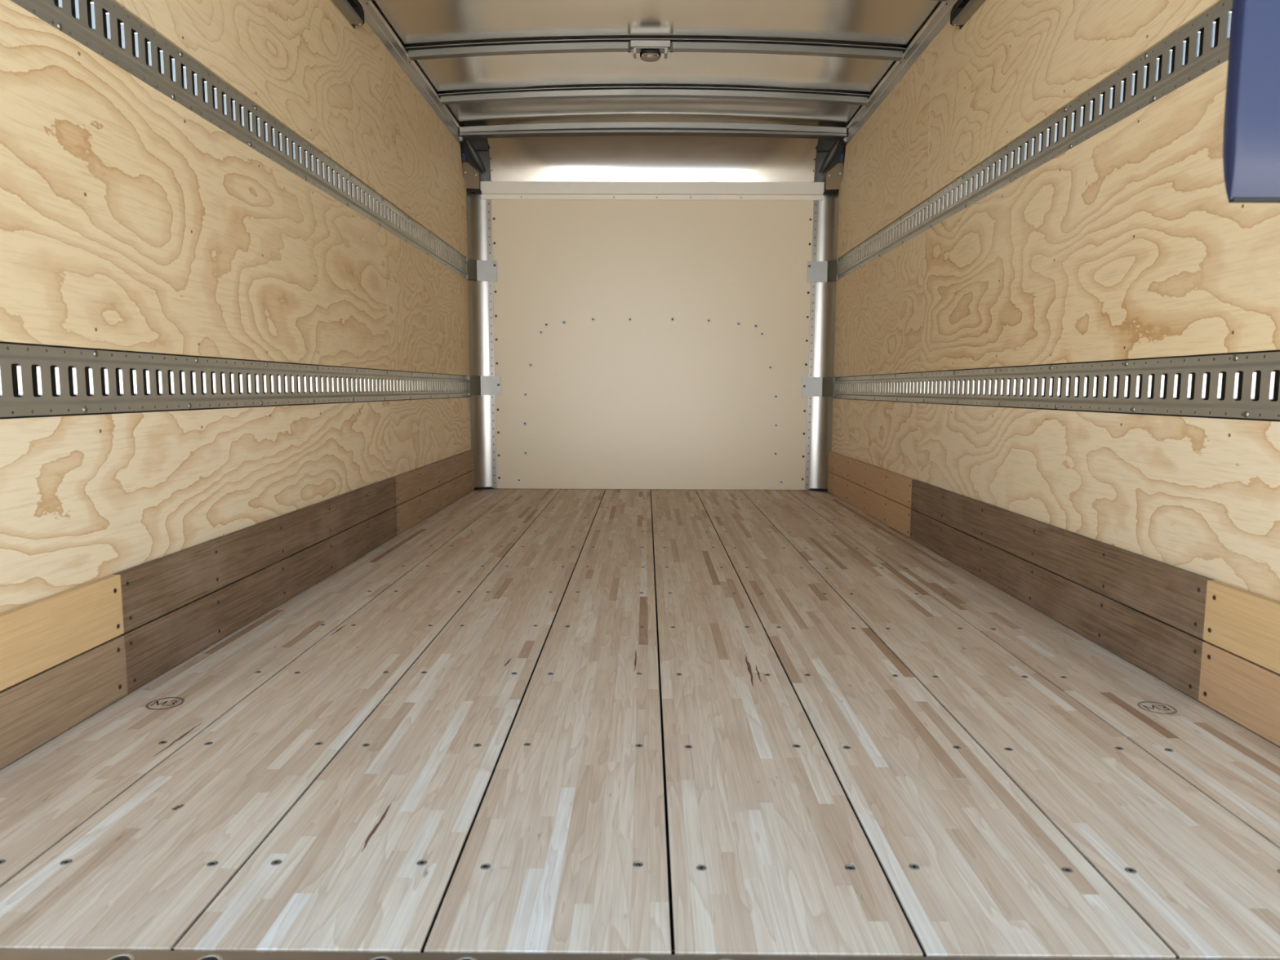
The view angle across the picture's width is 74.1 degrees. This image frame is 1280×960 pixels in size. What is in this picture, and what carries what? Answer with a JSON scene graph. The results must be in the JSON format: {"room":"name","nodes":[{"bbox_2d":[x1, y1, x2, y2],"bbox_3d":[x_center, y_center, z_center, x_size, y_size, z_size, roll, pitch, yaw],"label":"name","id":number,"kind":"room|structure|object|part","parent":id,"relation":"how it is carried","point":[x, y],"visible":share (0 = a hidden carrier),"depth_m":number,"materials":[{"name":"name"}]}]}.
{"room":"cargo space","nodes":[
{"label":"cargo space","id":0,"kind":"room"},
{"bbox_2d":[0,0,471,613],"bbox_3d":[-1.169,-0.836,3.318,0.065,2.540,4.880,0,6,0],"label":"wall","id":1,"kind":"structure","parent":0,"point":[131,221],"depth_m":2.24,"materials":[{"name":"brown wood"}]},
{"bbox_3d":[-1.152,-0.652,2.369,0.016,0.619,2.873,0,6,0],"label":"plywood panel","id":2,"kind":"part","parent":1,"relation":"part of","materials":[{"name":"beige wood"}]},
{"bbox_3d":[-1.155,-0.022,2.437,0.016,0.369,2.873,0,6,0],"label":"plywood panel","id":3,"kind":"part","parent":1,"relation":"part of","materials":[{"name":"beige wood"}]},
{"bbox_2d":[0,343,470,417],"bbox_3d":[-1.141,-0.370,3.300,0.016,0.133,4.572,0,6,0],"label":"rail","id":4,"kind":"object","parent":1,"relation":"attached to","point":[25,356],"visible":1,"depth_m":2.09,"materials":[{"name":"metal"}]},
{"bbox_2d":[0,449,474,768],"bbox_3d":[-1.139,0.181,3.342,0.038,0.272,4.650,0,6,0],"label":"baseboard","id":5,"kind":"structure","parent":1,"relation":"attached to","point":[68,655],"depth_m":2.05,"materials":[{"name":"brown wood"}]},
{"bbox_2d":[10,0,467,278],"bbox_3d":[-1.139,-1.123,3.200,0.016,0.133,4.572,0,6,0],"label":"rail","id":6,"kind":"object","parent":1,"relation":"attached to","point":[62,20],"visible":1,"depth_m":2.29,"materials":[{"name":"metal"}]},
{"bbox_3d":[-1.149,-1.431,2.285,0.016,0.669,2.873,0,6,0],"label":"plywood panel","id":7,"kind":"part","parent":1,"relation":"part of","materials":[{"name":"beige wood"}]},
{"bbox_2d":[331,0,364,28],"bbox_3d":[-1.115,-1.690,2.110,0.050,0.088,2.522,0,6,0],"label":"door track","id":8,"kind":"object","parent":1,"relation":"attached to","point":[353,11],"visible":1,"depth_m":3.25,"materials":[{"name":"metal"}]},
{"bbox_2d":[357,0,460,144],"bbox_3d":[-1.142,-1.891,3.021,0.040,0.101,4.475,0,6,0],"label":"trim","id":9,"kind":"structure","parent":1,"relation":"attached to","point":[375,20],"depth_m":4.07,"materials":[{"name":"metal"}]},
{"bbox_3d":[-1.133,-1.680,4.593,0.016,0.669,1.763,0,6,0],"label":"plywood panel","id":10,"kind":"part","parent":1,"relation":"part of","materials":[{"name":"beige wood"}]},
{"bbox_3d":[-1.136,-0.900,4.677,0.016,0.619,1.763,0,6,0],"label":"plywood panel","id":11,"kind":"part","parent":1,"relation":"part of","materials":[{"name":"beige wood"}]},
{"bbox_3d":[-1.139,-0.270,4.745,0.016,0.369,1.763,0,6,0],"label":"plywood panel","id":12,"kind":"part","parent":1,"relation":"part of","materials":[{"name":"beige wood"}]},
{"bbox_2d":[459,135,490,194],"bbox_3d":[-1.057,-2.064,5.392,0.158,0.440,0.295,0,6,0],"label":"bracket","id":13,"kind":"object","parent":1,"relation":"attached to","point":[474,152],"depth_m":5.43,"materials":[{"name":"grey metal"}]},
{"bbox_3d":[-1.083,-1.949,5.424,0.110,0.162,0.004,-1,6,-14],"label":"gusset plate","id":14,"kind":"part","parent":13,"relation":"part of","materials":[{"name":"beige wood"}]},
{"bbox_2d":[0,949,1279,959],"bbox_3d":[0.040,0.605,0.950,2.472,0.050,0.160,0,6,0],"label":"door sill","id":15,"kind":"structure","parent":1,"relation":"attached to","point":[5,954],"depth_m":1.02,"materials":[{"name":"metal"}]},
{"bbox_2d":[43,944,1276,959],"bbox_3d":[0.143,0.571,1.021,1.821,0.003,0.023,0,6,0],"label":"wood splinters","id":16,"kind":"object","parent":15,"relation":"on","point":[43,944],"visible":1,"depth_m":1.02,"materials":[{"name":"brown wood"}]},
{"bbox_2d":[0,488,1279,959],"bbox_3d":[0.057,0.341,3.446,2.472,0.061,4.860,0,6,0],"label":"floor","id":17,"kind":"structure","parent":0,"point":[565,819],"depth_m":1.50,"materials":[{"name":"brown wood"}]},
{"bbox_2d":[474,190,827,493],"bbox_3d":[0.077,-1.085,5.676,2.472,2.540,0.122,0,6,0],"label":"wall","id":18,"kind":"structure","parent":0,"point":[639,344],"depth_m":5.64,"materials":[{"name":"white paint"}]},
{"bbox_2d":[465,191,497,490],"bbox_3d":[-1.051,-0.910,5.573,0.170,1.964,0.142,0,6,0],"label":"trim","id":19,"kind":"structure","parent":18,"relation":"attached to","point":[479,233],"depth_m":5.62,"materials":[{"name":"metal"}]},
{"bbox_2d":[467,375,500,395],"bbox_3d":[-1.042,-0.628,5.635,0.222,0.127,0.051,-3,7,-28],"label":"bracket","id":20,"kind":"object","parent":19,"relation":"attached to","point":[479,385],"visible":1,"depth_m":5.65,"materials":[{"name":"silver metal"}]},
{"bbox_2d":[465,257,497,280],"bbox_3d":[-1.047,-1.375,5.555,0.209,0.132,0.055,-3,7,-30],"label":"bracket","id":21,"kind":"object","parent":18,"relation":"attached to","point":[477,270],"visible":0.99,"depth_m":5.57,"materials":[{"name":"silver metal"}]},
{"bbox_2d":[480,181,824,200],"bbox_3d":[0.078,-1.883,5.525,2.230,0.108,0.054,0,6,0],"label":"trim","id":22,"kind":"structure","parent":18,"relation":"attached to","point":[493,190],"depth_m":5.50,"materials":[{"name":"metal"}]},
{"bbox_2d":[802,377,835,396],"bbox_3d":[1.192,-0.618,5.620,0.222,0.127,0.051,4,7,29],"label":"bracket","id":23,"kind":"object","parent":18,"relation":"attached to","point":[811,386],"visible":1,"depth_m":5.64,"materials":[{"name":"grey metal"}]},
{"bbox_2d":[804,191,839,493],"bbox_3d":[1.203,-0.900,5.559,0.170,1.964,0.142,0,6,0],"label":"corner post","id":24,"kind":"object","parent":18,"relation":"attached to","point":[825,211],"depth_m":5.61,"materials":[{"name":"metal"}]},
{"bbox_3d":[1.197,0.076,5.660,0.150,0.001,0.135,0,6,0],"label":"foot plate","id":25,"kind":"part","parent":24,"relation":"part of","materials":[{"name":"metal"}]},
{"bbox_2d":[807,259,839,282],"bbox_3d":[1.203,-1.365,5.541,0.209,0.132,0.055,4,7,31],"label":"bracket","id":26,"kind":"object","parent":18,"relation":"attached to","point":[817,271],"visible":1,"depth_m":5.56,"materials":[{"name":"silver metal"}]},
{"bbox_2d":[487,135,818,182],"bbox_3d":[0.080,-2.093,5.410,2.136,0.416,0.250,0,6,0],"label":"wall","id":27,"kind":"structure","parent":0,"point":[612,158],"depth_m":5.49,"materials":[{"name":"metal"}]},
{"bbox_2d":[458,121,847,142],"bbox_3d":[0.079,-2.144,5.231,2.394,0.116,0.080,0,6,0],"label":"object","id":28,"kind":"object","parent":27,"relation":"attached to","point":[589,128],"visible":1,"depth_m":5.20,"materials":[{"name":"metal"}]},
{"bbox_2d":[372,0,942,127],"bbox_3d":[0.066,-2.037,3.180,2.524,0.154,4.880,0,6,0],"label":"ceiling","id":29,"kind":"structure","parent":0,"point":[415,23],"depth_m":4.22,"materials":[{"name":"metal"}]},
{"bbox_2d":[437,86,870,105],"bbox_3d":[0.076,-2.120,4.682,2.372,0.080,0.068,0,6,0],"label":"bow","id":30,"kind":"object","parent":29,"relation":"attached to","point":[602,91],"visible":1,"depth_m":4.66,"materials":[{"name":"metal"}]},
{"bbox_2d":[404,38,906,61],"bbox_3d":[0.071,-2.051,4.046,2.372,0.080,0.068,0,6,0],"label":"bow","id":31,"kind":"object","parent":29,"relation":"attached to","point":[613,45],"visible":0.98,"depth_m":4.02,"materials":[{"name":"metal"}]},
{"bbox_2d":[627,40,673,62],"bbox_3d":[0.049,-2.042,4.044,0.216,0.083,0.066,0,6,0],"label":"dome lamp","id":32,"kind":"object","parent":31,"relation":"attached to","point":[646,54],"visible":1,"depth_m":4.01,"materials":[{"name":"metal"}]},
{"bbox_2d":[367,0,946,1],"bbox_3d":[0.067,-1.984,3.419,2.372,0.080,0.068,0,6,0],"label":"bow","id":33,"kind":"object","parent":29,"relation":"attached to","point":[367,0],"visible":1,"depth_m":3.44,"materials":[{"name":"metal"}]},
{"bbox_3d":[0.049,-1.748,0.717,2.524,0.200,0.080,0,6,0],"label":"trim","id":34,"kind":"structure","parent":29,"relation":"attached to","visible":0},
{"bbox_2d":[1222,0,1279,203],"bbox_3d":[0.762,-1.000,0.814,0.288,1.424,0.042,0,6,0],"label":"flap","id":35,"kind":"object","parent":34,"relation":"hanging from","point":[1251,122],"visible":1,"depth_m":0.87,"materials":[{"name":"blue plastic"}]},
{"bbox_2d":[831,0,1279,601],"bbox_3d":[1.291,-0.825,3.302,0.065,2.540,4.880,0,6,0],"label":"wall","id":36,"kind":"structure","parent":0,"point":[1128,243],"depth_m":2.48,"materials":[{"name":"brown wood"}]},
{"bbox_2d":[814,138,845,195],"bbox_3d":[1.217,-2.054,5.378,0.158,0.440,0.295,0,6,0],"label":"bracket","id":37,"kind":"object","parent":36,"relation":"attached to","point":[829,162],"depth_m":5.42,"materials":[{"name":"grey metal"}]},
{"bbox_3d":[1.242,-1.938,5.410,0.110,0.162,0.004,2,6,14],"label":"gusset plate","id":38,"kind":"part","parent":37,"relation":"part of","materials":[{"name":"beige wood"}]},
{"bbox_3d":[1.274,-0.259,4.730,0.016,0.369,1.763,0,6,0],"label":"plywood panel","id":39,"kind":"part","parent":36,"relation":"part of","materials":[{"name":"beige wood"}]},
{"bbox_3d":[1.276,-0.889,4.662,0.016,0.619,1.763,0,6,0],"label":"plywood panel","id":40,"kind":"part","parent":36,"relation":"part of","materials":[{"name":"beige wood"}]},
{"bbox_3d":[1.279,-1.669,4.578,0.016,0.669,1.763,0,6,0],"label":"plywood panel","id":41,"kind":"part","parent":36,"relation":"part of","materials":[{"name":"beige wood"}]},
{"bbox_2d":[845,0,957,145],"bbox_3d":[1.270,-1.880,3.006,0.040,0.101,4.475,0,6,0],"label":"trim","id":42,"kind":"structure","parent":36,"relation":"attached to","point":[940,16],"depth_m":4.05,"materials":[{"name":"metal"}]},
{"bbox_2d":[950,0,986,29],"bbox_3d":[1.230,-1.679,2.095,0.050,0.088,2.522,0,6,0],"label":"door track","id":43,"kind":"object","parent":36,"relation":"attached to","point":[962,11],"visible":1,"depth_m":3.23,"materials":[{"name":"metal"}]},
{"bbox_2d":[837,0,1232,279],"bbox_3d":[1.262,-1.111,3.172,0.016,0.133,4.572,0,6,0],"label":"rail","id":44,"kind":"object","parent":36,"relation":"attached to","point":[1210,58],"visible":0.98,"depth_m":2.43,"materials":[{"name":"metal"}]},
{"bbox_2d":[827,451,1279,746],"bbox_3d":[1.252,0.192,3.327,0.038,0.272,4.650,0,6,0],"label":"baseboard","id":45,"kind":"structure","parent":36,"relation":"attached to","point":[1216,642],"depth_m":2.20,"materials":[{"name":"brown wood"}]},
{"bbox_2d":[834,351,1279,419],"bbox_3d":[1.259,-0.358,3.272,0.016,0.133,4.521,0,6,0],"label":"rail","id":46,"kind":"object","parent":36,"relation":"attached to","point":[1248,408],"visible":1,"depth_m":2.26,"materials":[{"name":"metal"}]},
{"bbox_3d":[1.263,-1.420,2.269,0.016,0.669,2.873,0,6,0],"label":"plywood panel","id":47,"kind":"part","parent":36,"relation":"part of","materials":[{"name":"beige wood"}]},
{"bbox_3d":[1.258,-0.011,2.421,0.016,0.369,2.873,0,6,0],"label":"plywood panel","id":48,"kind":"part","parent":36,"relation":"part of","materials":[{"name":"beige wood"}]},
{"bbox_3d":[1.260,-0.641,2.353,0.016,0.619,2.873,0,6,0],"label":"plywood panel","id":49,"kind":"part","parent":36,"relation":"part of","materials":[{"name":"beige wood"}]}
]}

